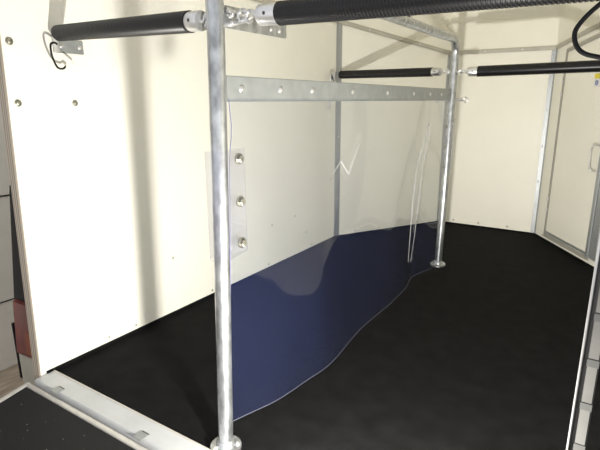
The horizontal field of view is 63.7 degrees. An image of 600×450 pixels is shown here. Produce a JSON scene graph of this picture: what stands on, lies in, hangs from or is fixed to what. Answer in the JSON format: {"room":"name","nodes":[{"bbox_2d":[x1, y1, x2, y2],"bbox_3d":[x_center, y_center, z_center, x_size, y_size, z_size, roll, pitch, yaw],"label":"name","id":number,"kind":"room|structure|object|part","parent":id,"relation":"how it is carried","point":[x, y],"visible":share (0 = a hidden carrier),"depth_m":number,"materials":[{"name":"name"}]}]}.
{"room":"horse trailer interior","nodes":[
{"label":"horse trailer interior","id":0,"kind":"room"},
{"bbox_2d":[0,0,336,375],"bbox_3d":[-0.368,-0.712,2.471,0.044,2.150,2.270,9,17,32],"label":"wall","id":1,"kind":"structure","parent":0,"point":[111,161],"depth_m":2.08,"materials":[{"name":"white plastic"}]},
{"bbox_2d":[0,37,40,379],"bbox_3d":[-0.975,-0.465,1.580,0.040,2.180,0.070,9,17,32],"label":"trim","id":2,"kind":"structure","parent":1,"relation":"attached to","point":[3,89],"depth_m":1.68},
{"bbox_2d":[9,185,34,385],"bbox_3d":[-1.056,0.256,1.831,0.161,0.840,0.057,9,17,32],"label":"tail lamp","id":3,"kind":"object","parent":1,"relation":"attached to","point":[20,330],"visible":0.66,"depth_m":1.83,"materials":[{"name":"red translucent plastic"},{"name":"black plastic"}]},
{"bbox_3d":[-1.119,0.498,1.933,0.013,0.240,0.032,9,17,32],"label":"edge rail","id":4,"kind":"part","parent":3,"relation":"part of","materials":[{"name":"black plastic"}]},
{"bbox_2d":[52,37,83,54],"bbox_3d":[-0.818,-0.640,1.720,0.030,0.054,0.115,9,17,32],"label":"wall bracket","id":5,"kind":"object","parent":1,"relation":"attached to","point":[70,47],"visible":0.87,"depth_m":1.73,"materials":[{"name":"metal"}]},
{"bbox_2d":[49,41,74,69],"bbox_3d":[-0.832,-0.586,1.675,0.031,0.091,0.113,4,15,15],"label":"cord","id":6,"kind":"object","parent":5,"relation":"hanging from","point":[53,42],"visible":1,"depth_m":1.65,"materials":[{"name":"black plastic"}]},
{"bbox_2d":[51,10,205,40],"bbox_3d":[-0.525,-0.577,1.410,0.812,0.090,0.056,12,19,39],"label":"bar","id":7,"kind":"object","parent":5,"relation":"attached to","point":[188,21],"visible":0.99,"depth_m":1.32,"materials":[{"name":"black foam rubber"},{"name":"galvanised steel"}]},
{"bbox_2d":[35,370,210,449],"bbox_3d":[-0.186,0.713,1.330,1.858,0.058,0.089,9,17,32],"label":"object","id":8,"kind":"structure","parent":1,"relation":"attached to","point":[146,432],"depth_m":1.58,"materials":[{"name":"metal"}]},
{"bbox_2d":[566,235,599,449],"bbox_3d":[0.444,0.071,0.706,0.026,1.493,0.024,9,17,32],"label":"post","id":9,"kind":"object","parent":8,"relation":"on","point":[589,363],"visible":1,"depth_m":0.74,"materials":[{"name":"metal"}]},
{"bbox_2d":[46,236,335,373],"bbox_3d":[-0.343,0.322,2.737,0.008,0.014,2.248,9,17,32],"label":"baseboard","id":10,"kind":"structure","parent":1,"relation":"attached to","point":[60,366],"depth_m":2.27,"materials":[{"name":"black rubber"}]},
{"bbox_2d":[251,0,339,23],"bbox_3d":[-0.341,-1.144,2.368,0.012,0.028,2.225,9,17,32],"label":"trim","id":11,"kind":"structure","parent":1,"relation":"attached to","point":[259,1],"depth_m":2.60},
{"bbox_2d":[331,71,335,80],"bbox_3d":[0.241,-1.021,3.306,0.030,0.063,0.060,9,17,32],"label":"wall bracket","id":12,"kind":"object","parent":1,"relation":"attached to","point":[334,72],"visible":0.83,"depth_m":3.28,"materials":[{"name":"metal"}]},
{"bbox_2d":[57,223,599,449],"bbox_3d":[0.671,0.375,2.645,1.900,0.050,3.134,9,17,32],"label":"floor","id":13,"kind":"structure","parent":0,"point":[481,350],"depth_m":1.97,"materials":[{"name":"black rubber"}]},
{"bbox_2d":[205,0,468,449],"bbox_3d":[0.332,-0.204,2.080,0.201,1.354,2.100,9,17,32],"label":"metal frame","id":14,"kind":"object","parent":13,"relation":"on","point":[222,87],"visible":0.93,"depth_m":1.35,"materials":[{"name":"metal"}]},
{"bbox_2d":[224,7,254,25],"bbox_3d":[-0.137,-0.515,1.193,0.055,0.044,0.096,9,17,32],"label":"shackle","id":15,"kind":"object","parent":14,"relation":"attached to","point":[238,13],"visible":0.77,"depth_m":1.18,"materials":[{"name":"metal"}]},
{"bbox_3d":[-0.115,-0.536,1.282,0.008,0.052,0.271,9,17,32],"label":"latch plate","id":16,"kind":"part","parent":14,"relation":"part of","materials":[{"name":"metal"}]},
{"bbox_2d":[204,99,454,420],"bbox_3d":[0.340,-0.044,2.119,0.089,0.982,2.067,9,17,32],"label":"curtain","id":17,"kind":"object","parent":14,"relation":"hanging from","point":[239,158],"visible":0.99,"depth_m":1.32,"materials":[{"name":"clear plastic"}]},
{"bbox_3d":[0.345,-0.550,2.012,0.008,0.064,1.957,9,17,32],"label":"flat rail","id":18,"kind":"part","parent":14,"relation":"part of","materials":[{"name":"metal"}]},
{"bbox_2d":[338,67,449,78],"bbox_3d":[0.571,-0.960,3.054,0.813,0.063,0.053,13,20,43],"label":"bar","id":19,"kind":"object","parent":14,"relation":"attached to","point":[429,71],"visible":1,"depth_m":3.02,"materials":[{"name":"rubber"}]},
{"bbox_2d":[339,25,447,234],"bbox_3d":[0.713,-0.706,3.696,1.020,1.520,0.034,-7,16,-26],"label":"wall","id":20,"kind":"structure","parent":0,"point":[382,154],"depth_m":3.69,"materials":[{"name":"beige plastic"}]},
{"bbox_2d":[334,23,341,235],"bbox_3d":[0.269,-0.637,3.462,0.052,1.506,0.012,-12,19,-38],"label":"trim","id":21,"kind":"structure","parent":20,"relation":"attached to","point":[339,26],"depth_m":3.46,"materials":[{"name":"metal"}]},
{"bbox_2d":[336,221,437,236],"bbox_3d":[0.724,0.028,3.869,1.020,0.012,0.008,-7,16,-26],"label":"baseboard","id":22,"kind":"structure","parent":20,"relation":"attached to","point":[432,221],"depth_m":3.84,"materials":[{"name":"black rubber"}]},
{"bbox_2d":[339,21,450,54],"bbox_3d":[0.720,-1.356,3.509,1.020,0.195,0.016,-7,16,-26],"label":"trim","id":23,"kind":"structure","parent":20,"relation":"attached to","point":[350,24],"depth_m":3.48,"materials":[{"name":"metal"}]},
{"bbox_2d":[437,55,451,220],"bbox_3d":[1.167,-0.672,3.921,0.032,1.338,0.011,-4,15,-13],"label":"trim","id":24,"kind":"structure","parent":20,"relation":"attached to","point":[449,56],"depth_m":3.89,"materials":[{"name":"metal"}]},
{"bbox_2d":[348,1,599,50],"bbox_3d":[1.265,-1.577,3.097,1.871,0.798,0.930,9,17,32],"label":"ceiling","id":25,"kind":"structure","parent":0,"point":[546,25],"depth_m":3.48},
{"bbox_2d":[445,50,551,231],"bbox_3d":[1.492,-0.634,3.741,0.740,1.352,0.034,9,17,32],"label":"wall","id":26,"kind":"structure","parent":0,"point":[495,152],"depth_m":3.71,"materials":[{"name":"beige plastic"}]},
{"bbox_2d":[445,221,533,234],"bbox_3d":[1.485,0.018,3.894,0.740,0.012,0.008,9,17,32],"label":"baseboard","id":27,"kind":"structure","parent":26,"relation":"attached to","point":[445,221],"depth_m":3.87,"materials":[{"name":"black rubber"}]},
{"bbox_2d":[451,45,555,54],"bbox_3d":[1.478,-1.284,3.556,0.740,0.028,0.016,9,17,32],"label":"trim","id":28,"kind":"structure","parent":26,"relation":"attached to","point":[537,48],"depth_m":3.52,"materials":[{"name":"metal"}]},
{"bbox_2d":[530,49,557,232],"bbox_3d":[1.782,-0.576,3.538,0.036,1.338,0.013,9,17,32],"label":"trim","id":29,"kind":"structure","parent":26,"relation":"attached to","point":[554,52],"depth_m":3.54,"materials":[{"name":"metal"}]},
{"bbox_2d":[535,28,599,265],"bbox_3d":[1.805,-0.533,3.008,0.034,1.520,1.046,0,14,0],"label":"wall","id":30,"kind":"structure","parent":0,"point":[561,54],"depth_m":3.43,"materials":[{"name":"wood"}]},
{"bbox_2d":[534,233,593,268],"bbox_3d":[1.791,0.197,3.196,0.008,0.012,1.046,0,14,0],"label":"baseboard","id":31,"kind":"structure","parent":30,"relation":"attached to","point":[535,234],"depth_m":3.24,"materials":[{"name":"black brushed aluminium"}]},
{"bbox_2d":[543,34,599,261],"bbox_3d":[1.765,-0.506,3.057,0.059,1.373,0.628,0,14,0],"label":"door","id":32,"kind":"structure","parent":30,"relation":"in","point":[572,198],"depth_m":3.10,"materials":[{"name":"beige plastic"}]},
{"bbox_3d":[1.779,0.113,3.255,0.008,0.016,0.520,0,14,0],"label":"drip rail","id":33,"kind":"part","parent":32,"relation":"part of","materials":[{"name":"metal"}]},
{"bbox_3d":[1.776,-0.450,2.831,0.014,1.347,0.028,0,14,0],"label":"lock rail","id":34,"kind":"part","parent":32,"relation":"part of","materials":[{"name":"metal"}]},
{"bbox_3d":[1.756,-0.400,2.889,0.049,0.164,0.018,9,17,32],"label":"handle","id":35,"kind":"part","parent":32,"relation":"part of","materials":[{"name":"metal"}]},
{"bbox_2d":[556,22,599,49],"bbox_3d":[1.782,-1.188,2.839,0.016,0.195,1.046,0,14,0],"label":"trim","id":36,"kind":"structure","parent":30,"relation":"attached to","point":[596,26],"depth_m":3.05,"materials":[{"name":"metal"}]},
{"bbox_3d":[1.185,-0.466,1.492,0.036,2.150,2.270,9,17,32],"label":"wall","id":37,"kind":"structure","parent":0,"visible":0},
{"bbox_3d":[0.601,-0.356,0.656,0.030,0.058,0.100,9,17,32],"label":"wall bracket","id":38,"kind":"object","parent":37,"relation":"attached to","visible":0},
{"bbox_2d":[245,0,599,25],"bbox_3d":[0.239,-0.419,0.898,0.936,0.077,0.054,11,18,36],"label":"bar","id":39,"kind":"object","parent":38,"relation":"attached to","point":[284,12],"visible":1,"depth_m":0.96,"materials":[{"name":"black foam rubber"},{"name":"galvanised steel"}]},
{"bbox_2d":[572,1,599,59],"bbox_3d":[0.505,-0.314,0.713,0.176,0.130,0.008,9,17,32],"label":"cord","id":40,"kind":"object","parent":39,"relation":"hanging from","point":[593,9],"visible":1,"depth_m":0.76,"materials":[{"name":"black plastic"}]},
{"bbox_3d":[1.672,-0.759,2.254,0.030,0.058,0.080,9,17,32],"label":"wall bracket","id":41,"kind":"object","parent":37,"relation":"attached to","visible":0},
{"bbox_2d":[458,60,599,76],"bbox_3d":[1.293,-0.810,2.495,0.942,0.066,0.059,9,17,32],"label":"bar","id":42,"kind":"object","parent":41,"relation":"attached to","point":[584,66],"visible":1,"depth_m":2.51,"materials":[{"name":"black foam padding"},{"name":"zinc"}]},
{"label":"outside","id":43,"kind":"structure","parent":0,"visible":0},
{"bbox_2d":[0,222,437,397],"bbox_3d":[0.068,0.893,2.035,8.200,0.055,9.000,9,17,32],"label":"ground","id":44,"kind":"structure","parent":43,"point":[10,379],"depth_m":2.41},
{"bbox_2d":[0,102,17,370],"bbox_3d":[-1.190,-0.735,2.764,0.089,2.745,5.500,9,17,32],"label":"wall","id":45,"kind":"structure","parent":44,"relation":"on","point":[8,357],"depth_m":2.45,"materials":[{"name":"white"}]},
{"bbox_2d":[0,382,147,449],"bbox_3d":[-0.764,1.061,0.532,1.872,0.304,1.983,9,17,32],"label":"ramp","id":46,"kind":"object","parent":44,"relation":"on","point":[31,418],"visible":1,"depth_m":1.57,"materials":[{"name":"metal"}]}
]}

